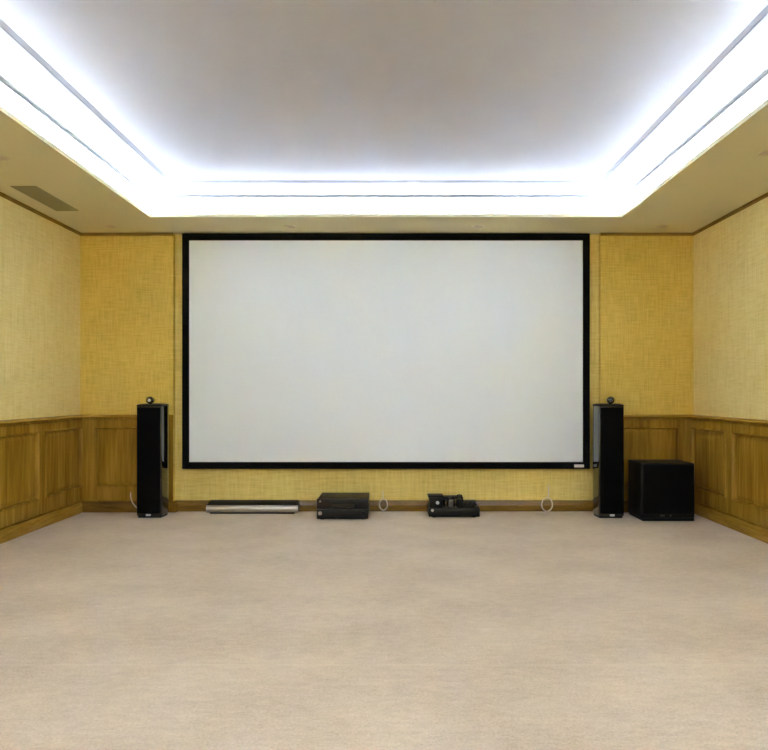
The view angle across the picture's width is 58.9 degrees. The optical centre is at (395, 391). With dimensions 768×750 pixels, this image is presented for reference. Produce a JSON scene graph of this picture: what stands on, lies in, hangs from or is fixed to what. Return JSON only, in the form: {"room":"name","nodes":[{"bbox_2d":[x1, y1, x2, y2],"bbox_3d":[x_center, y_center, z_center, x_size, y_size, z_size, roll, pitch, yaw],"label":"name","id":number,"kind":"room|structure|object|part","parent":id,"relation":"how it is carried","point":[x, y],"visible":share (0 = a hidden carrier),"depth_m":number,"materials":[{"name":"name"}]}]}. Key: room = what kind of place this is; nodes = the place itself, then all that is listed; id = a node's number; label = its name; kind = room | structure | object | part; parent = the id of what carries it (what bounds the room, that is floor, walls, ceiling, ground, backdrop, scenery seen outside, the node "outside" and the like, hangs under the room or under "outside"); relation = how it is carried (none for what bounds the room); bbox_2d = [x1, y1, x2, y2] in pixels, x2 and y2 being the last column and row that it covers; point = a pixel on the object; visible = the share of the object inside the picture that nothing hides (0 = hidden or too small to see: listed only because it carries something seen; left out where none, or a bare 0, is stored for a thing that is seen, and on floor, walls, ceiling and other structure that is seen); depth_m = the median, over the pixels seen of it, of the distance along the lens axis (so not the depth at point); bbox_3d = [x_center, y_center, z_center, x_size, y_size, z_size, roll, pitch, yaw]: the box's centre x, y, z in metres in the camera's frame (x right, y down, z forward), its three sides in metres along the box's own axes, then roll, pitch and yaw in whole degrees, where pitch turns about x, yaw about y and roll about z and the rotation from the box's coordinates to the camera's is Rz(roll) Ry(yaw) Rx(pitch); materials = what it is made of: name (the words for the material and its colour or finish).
{"room":"home theater room","nodes":[
{"label":"home theater room","id":0,"kind":"room"},
{"bbox_2d":[0,196,79,419],"bbox_3d":[-3.160,-0.420,2.400,0.100,3.200,8.600,0,0,0],"label":"wall","id":1,"kind":"structure","parent":0,"point":[40,257],"depth_m":5.88,"materials":[{"name":"yellow fabric"}]},
{"bbox_2d":[0,192,80,235],"bbox_3d":[-3.103,-1.554,2.400,0.014,0.030,8.600,0,0,0],"label":"trim","id":2,"kind":"structure","parent":1,"relation":"attached to","point":[3,195],"depth_m":5.87,"materials":[{"name":"brown wood"}]},
{"bbox_2d":[0,415,82,528],"bbox_3d":[-3.082,0.661,2.400,0.056,0.877,8.600,0,0,0],"label":"wainscoting","id":3,"kind":"structure","parent":1,"relation":"attached to","point":[41,459],"depth_m":5.84,"materials":[{"name":"brown wood"}]},
{"bbox_3d":[-3.088,0.637,5.512,0.044,0.591,0.690,0,0,0],"label":"panel","id":4,"kind":"part","parent":3,"relation":"part of","materials":[{"name":"brown wood"}]},
{"bbox_3d":[-3.082,0.238,2.400,0.056,0.031,8.600,0,0,0],"label":"chair rail","id":5,"kind":"part","parent":3,"relation":"part of","materials":[{"name":"brown wood"}]},
{"bbox_3d":[-3.088,0.637,6.315,0.044,0.591,0.690,0,0,0],"label":"panel","id":6,"kind":"part","parent":3,"relation":"part of","materials":[{"name":"brown wood"}]},
{"bbox_2d":[0,502,82,543],"bbox_3d":[-3.090,1.128,2.400,0.040,0.104,8.600,0,0,0],"label":"baseboard","id":7,"kind":"structure","parent":1,"relation":"attached to","point":[19,529],"depth_m":5.86,"materials":[{"name":"brown wood"}]},
{"bbox_2d":[0,511,767,749],"bbox_3d":[-0.090,1.230,2.430,6.240,0.100,8.860,0,0,0],"label":"floor","id":8,"kind":"structure","parent":0,"point":[180,630],"depth_m":3.27,"materials":[{"name":"carpet"}]},
{"bbox_2d":[137,397,168,517],"bbox_3d":[-2.314,0.611,6.499,0.262,1.138,0.306,0,0,0],"label":"tower speaker","id":9,"kind":"object","parent":8,"relation":"on","point":[152,418],"visible":1,"depth_m":6.35},
{"bbox_2d":[137,407,159,512],"bbox_3d":[-2.314,0.639,6.362,0.216,0.991,0.026,0,0,0],"label":"grille","id":10,"kind":"object","parent":9,"relation":"attached to","point":[148,418],"depth_m":6.35,"materials":[{"name":"black fabric"}]},
{"bbox_2d":[206,500,298,513],"bbox_3d":[-1.395,1.121,6.641,0.888,0.118,0.150,0,0,0],"label":"bar","id":11,"kind":"object","parent":8,"relation":"on","point":[214,506],"visible":1,"depth_m":6.58,"materials":[{"name":"plastic"}]},
{"bbox_2d":[206,505,297,512],"bbox_3d":[-1.393,1.133,6.583,0.884,0.070,0.034,0,0,0],"label":"grille","id":12,"kind":"object","parent":11,"relation":"attached to","point":[209,508],"depth_m":6.57,"materials":[{"name":"silver metal"}]},
{"bbox_2d":[317,493,368,518],"bbox_3d":[-0.494,1.083,6.472,0.474,0.194,0.434,0,0,0],"label":"receiver","id":13,"kind":"object","parent":8,"relation":"on","point":[329,505],"visible":1,"depth_m":6.27,"materials":[{"name":"black metal"}]},
{"bbox_2d":[379,491,387,510],"bbox_3d":[-0.121,1.078,6.719,0.082,0.192,0.063,0,0,34],"label":"cable","id":14,"kind":"object","parent":8,"relation":"on","point":[382,491],"visible":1,"depth_m":6.71,"materials":[{"name":"white plastic"}]},
{"bbox_2d":[427,493,479,517],"bbox_3d":[0.543,1.076,6.513,0.485,0.208,0.315,0,0,0],"label":"amplifier","id":15,"kind":"object","parent":8,"relation":"on","point":[439,505],"visible":1,"depth_m":6.40,"materials":[{"name":"plastic"}]},
{"bbox_3d":[0.546,1.129,6.369,0.456,0.066,0.006,0,0,0],"label":"panel","id":16,"kind":"part","parent":15,"relation":"part of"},
{"bbox_2d":[541,485,552,511],"bbox_3d":[1.493,1.054,6.732,0.121,0.262,0.061,0,0,0],"label":"cable","id":17,"kind":"object","parent":8,"relation":"on","point":[548,498],"visible":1,"depth_m":6.71,"materials":[{"name":"white plastic"}]},
{"bbox_2d":[592,397,623,517],"bbox_3d":[2.015,0.611,6.484,0.262,1.138,0.306,0,0,0],"label":"tower speaker","id":18,"kind":"object","parent":8,"relation":"on","point":[608,418],"visible":1,"depth_m":6.34},
{"bbox_2d":[600,407,623,513],"bbox_3d":[2.015,0.639,6.347,0.216,0.991,0.026,0,0,0],"label":"grille","id":19,"kind":"object","parent":18,"relation":"attached to","point":[611,418],"depth_m":6.34,"materials":[{"name":"black fabric"}]},
{"bbox_2d":[628,459,693,520],"bbox_3d":[2.482,0.915,6.374,0.488,0.530,0.382,0,0,0],"label":"subwoofer","id":20,"kind":"object","parent":8,"relation":"on","point":[658,489],"visible":1,"depth_m":6.18,"materials":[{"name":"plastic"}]},
{"bbox_3d":[2.482,1.163,6.375,0.468,0.027,0.360,0,0,0],"label":"plate","id":21,"kind":"part","parent":20,"relation":"part of","materials":[{"name":"black plastic"}]},
{"bbox_2d":[643,465,693,513],"bbox_3d":[2.482,0.885,6.192,0.464,0.446,0.019,0,0,0],"label":"grille","id":22,"kind":"object","parent":20,"relation":"attached to","point":[667,489],"depth_m":6.18,"materials":[{"name":"black fabric"}]},
{"bbox_2d":[0,0,767,233],"bbox_3d":[-0.090,-1.768,2.430,6.240,0.405,8.860,0,0,0],"label":"ceiling","id":23,"kind":"structure","parent":0,"point":[138,116],"depth_m":4.34,"materials":[{"name":"paint"}]},
{"bbox_2d":[0,155,9,160],"bbox_3d":[-2.645,-1.562,4.540,0.116,0.005,0.116,0,0,0],"label":"recessed light","id":24,"kind":"object","parent":23,"relation":"in","point":[2,158],"visible":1,"depth_m":4.55,"materials":[{"name":"beige"}]},
{"bbox_2d":[10,186,78,210],"bbox_3d":[-2.832,-1.562,5.513,0.196,0.007,0.700,0,0,0],"label":"ceiling vent","id":25,"kind":"object","parent":23,"relation":"in","point":[34,192],"visible":1,"depth_m":5.48,"materials":[{"name":"metal"}]},
{"bbox_2d":[105,225,117,227],"bbox_3d":[-2.690,-1.562,6.430,0.116,0.005,0.116,0,0,0],"label":"recessed light","id":26,"kind":"object","parent":23,"relation":"in","point":[107,226],"visible":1,"depth_m":6.42,"materials":[{"name":"beige"}]},
{"bbox_2d":[284,225,295,227],"bbox_3d":[-1.000,-1.562,6.430,0.116,0.005,0.116,0,0,0],"label":"recessed light","id":27,"kind":"object","parent":23,"relation":"in","point":[285,226],"visible":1,"depth_m":6.42,"materials":[{"name":"beige"}]},
{"bbox_2d":[472,225,483,227],"bbox_3d":[0.775,-1.562,6.430,0.116,0.005,0.116,0,0,0],"label":"recessed light","id":28,"kind":"object","parent":23,"relation":"in","point":[474,226],"visible":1,"depth_m":6.42,"materials":[{"name":"beige"}]},
{"bbox_2d":[656,225,668,227],"bbox_3d":[2.520,-1.562,6.430,0.116,0.005,0.116,0,0,0],"label":"recessed light","id":29,"kind":"object","parent":23,"relation":"in","point":[660,226],"visible":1,"depth_m":6.42,"materials":[{"name":"beige"}]},
{"bbox_2d":[757,150,767,155],"bbox_3d":[2.425,-1.562,4.440,0.116,0.005,0.116,0,0,0],"label":"recessed light","id":30,"kind":"object","parent":23,"relation":"in","point":[764,152],"visible":1,"depth_m":4.46,"materials":[{"name":"beige"}]},
{"bbox_2d":[80,232,692,500],"bbox_3d":[-0.090,-0.420,6.780,6.240,3.200,0.160,0,0,0],"label":"wall","id":31,"kind":"structure","parent":0,"point":[641,287],"depth_m":6.70,"materials":[{"name":"yellow fabric"}]},
{"bbox_2d":[81,415,172,500],"bbox_3d":[-2.652,0.661,6.672,0.915,0.877,0.056,0,0,0],"label":"wainscoting","id":32,"kind":"structure","parent":31,"relation":"attached to","point":[109,441],"depth_m":6.67,"materials":[{"name":"brown wood"}]},
{"bbox_3d":[-2.652,0.637,6.678,0.605,0.591,0.044,0,0,0],"label":"panel","id":33,"kind":"part","parent":32,"relation":"part of","materials":[{"name":"brown wood"}]},
{"bbox_3d":[-2.652,0.238,6.672,0.915,0.031,0.056,0,0,0],"label":"chair rail","id":34,"kind":"part","parent":32,"relation":"part of","materials":[{"name":"brown wood"}]},
{"bbox_2d":[81,233,172,235],"bbox_3d":[-2.652,-1.554,6.693,0.915,0.030,0.014,0,0,0],"label":"trim","id":35,"kind":"structure","parent":31,"relation":"attached to","point":[82,234],"depth_m":6.69,"materials":[{"name":"brown wood"}]},
{"bbox_2d":[80,500,628,511],"bbox_3d":[-0.090,1.128,6.710,6.040,0.104,0.100,0,0,0],"label":"baseboard","id":36,"kind":"structure","parent":31,"relation":"attached to","point":[177,505],"depth_m":6.72,"materials":[{"name":"brown wood"}]},
{"bbox_2d":[182,233,589,468],"bbox_3d":[-0.099,-0.401,6.717,4.007,2.314,0.084,0,0,0],"label":"projection screen","id":37,"kind":"object","parent":31,"relation":"attached to","point":[300,350],"visible":1,"depth_m":6.69,"materials":[{"name":"white fabric"}]},
{"bbox_2d":[601,233,692,235],"bbox_3d":[2.473,-1.554,6.693,0.915,0.030,0.014,0,0,0],"label":"trim","id":38,"kind":"structure","parent":31,"relation":"attached to","point":[602,234],"depth_m":6.69,"materials":[{"name":"brown wood"}]},
{"bbox_2d":[624,415,692,500],"bbox_3d":[2.473,0.661,6.672,0.915,0.877,0.056,0,0,0],"label":"wainscoting","id":39,"kind":"structure","parent":31,"relation":"attached to","point":[645,436],"depth_m":6.68,"materials":[{"name":"brown wood"}]},
{"bbox_3d":[2.473,0.637,6.678,0.605,0.591,0.044,0,0,0],"label":"panel","id":40,"kind":"part","parent":39,"relation":"part of","materials":[{"name":"brown wood"}]},
{"bbox_3d":[2.473,0.238,6.672,0.915,0.031,0.056,0,0,0],"label":"chair rail","id":41,"kind":"part","parent":39,"relation":"part of","materials":[{"name":"brown wood"}]},
{"bbox_2d":[693,194,767,419],"bbox_3d":[2.980,-0.420,2.400,0.100,3.200,8.600,0,0,0],"label":"wall","id":42,"kind":"structure","parent":0,"point":[730,256],"depth_m":5.90,"materials":[{"name":"yellow fabric"}]},
{"bbox_2d":[690,415,767,528],"bbox_3d":[2.902,0.661,2.400,0.056,0.877,8.600,0,0,0],"label":"wainscoting","id":43,"kind":"structure","parent":42,"relation":"attached to","point":[729,456],"depth_m":5.86,"materials":[{"name":"brown wood"}]},
{"bbox_3d":[2.908,0.637,6.315,0.044,0.591,0.690,0,0,0],"label":"panel","id":44,"kind":"part","parent":43,"relation":"part of","materials":[{"name":"brown wood"}]},
{"bbox_3d":[2.902,0.238,2.400,0.056,0.031,8.600,0,0,0],"label":"chair rail","id":45,"kind":"part","parent":43,"relation":"part of","materials":[{"name":"brown wood"}]},
{"bbox_3d":[2.908,0.637,5.512,0.044,0.591,0.690,0,0,0],"label":"panel","id":46,"kind":"part","parent":43,"relation":"part of","materials":[{"name":"brown wood"}]},
{"bbox_2d":[693,192,767,235],"bbox_3d":[2.923,-1.554,2.400,0.014,0.030,8.600,0,0,0],"label":"trim","id":47,"kind":"structure","parent":42,"relation":"attached to","point":[765,195],"depth_m":5.90,"materials":[{"name":"brown wood"}]},
{"bbox_2d":[694,502,767,543],"bbox_3d":[2.910,1.128,2.400,0.040,0.104,8.600,0,0,0],"label":"baseboard","id":48,"kind":"structure","parent":42,"relation":"attached to","point":[750,529],"depth_m":5.84,"materials":[{"name":"brown wood"}]}
]}

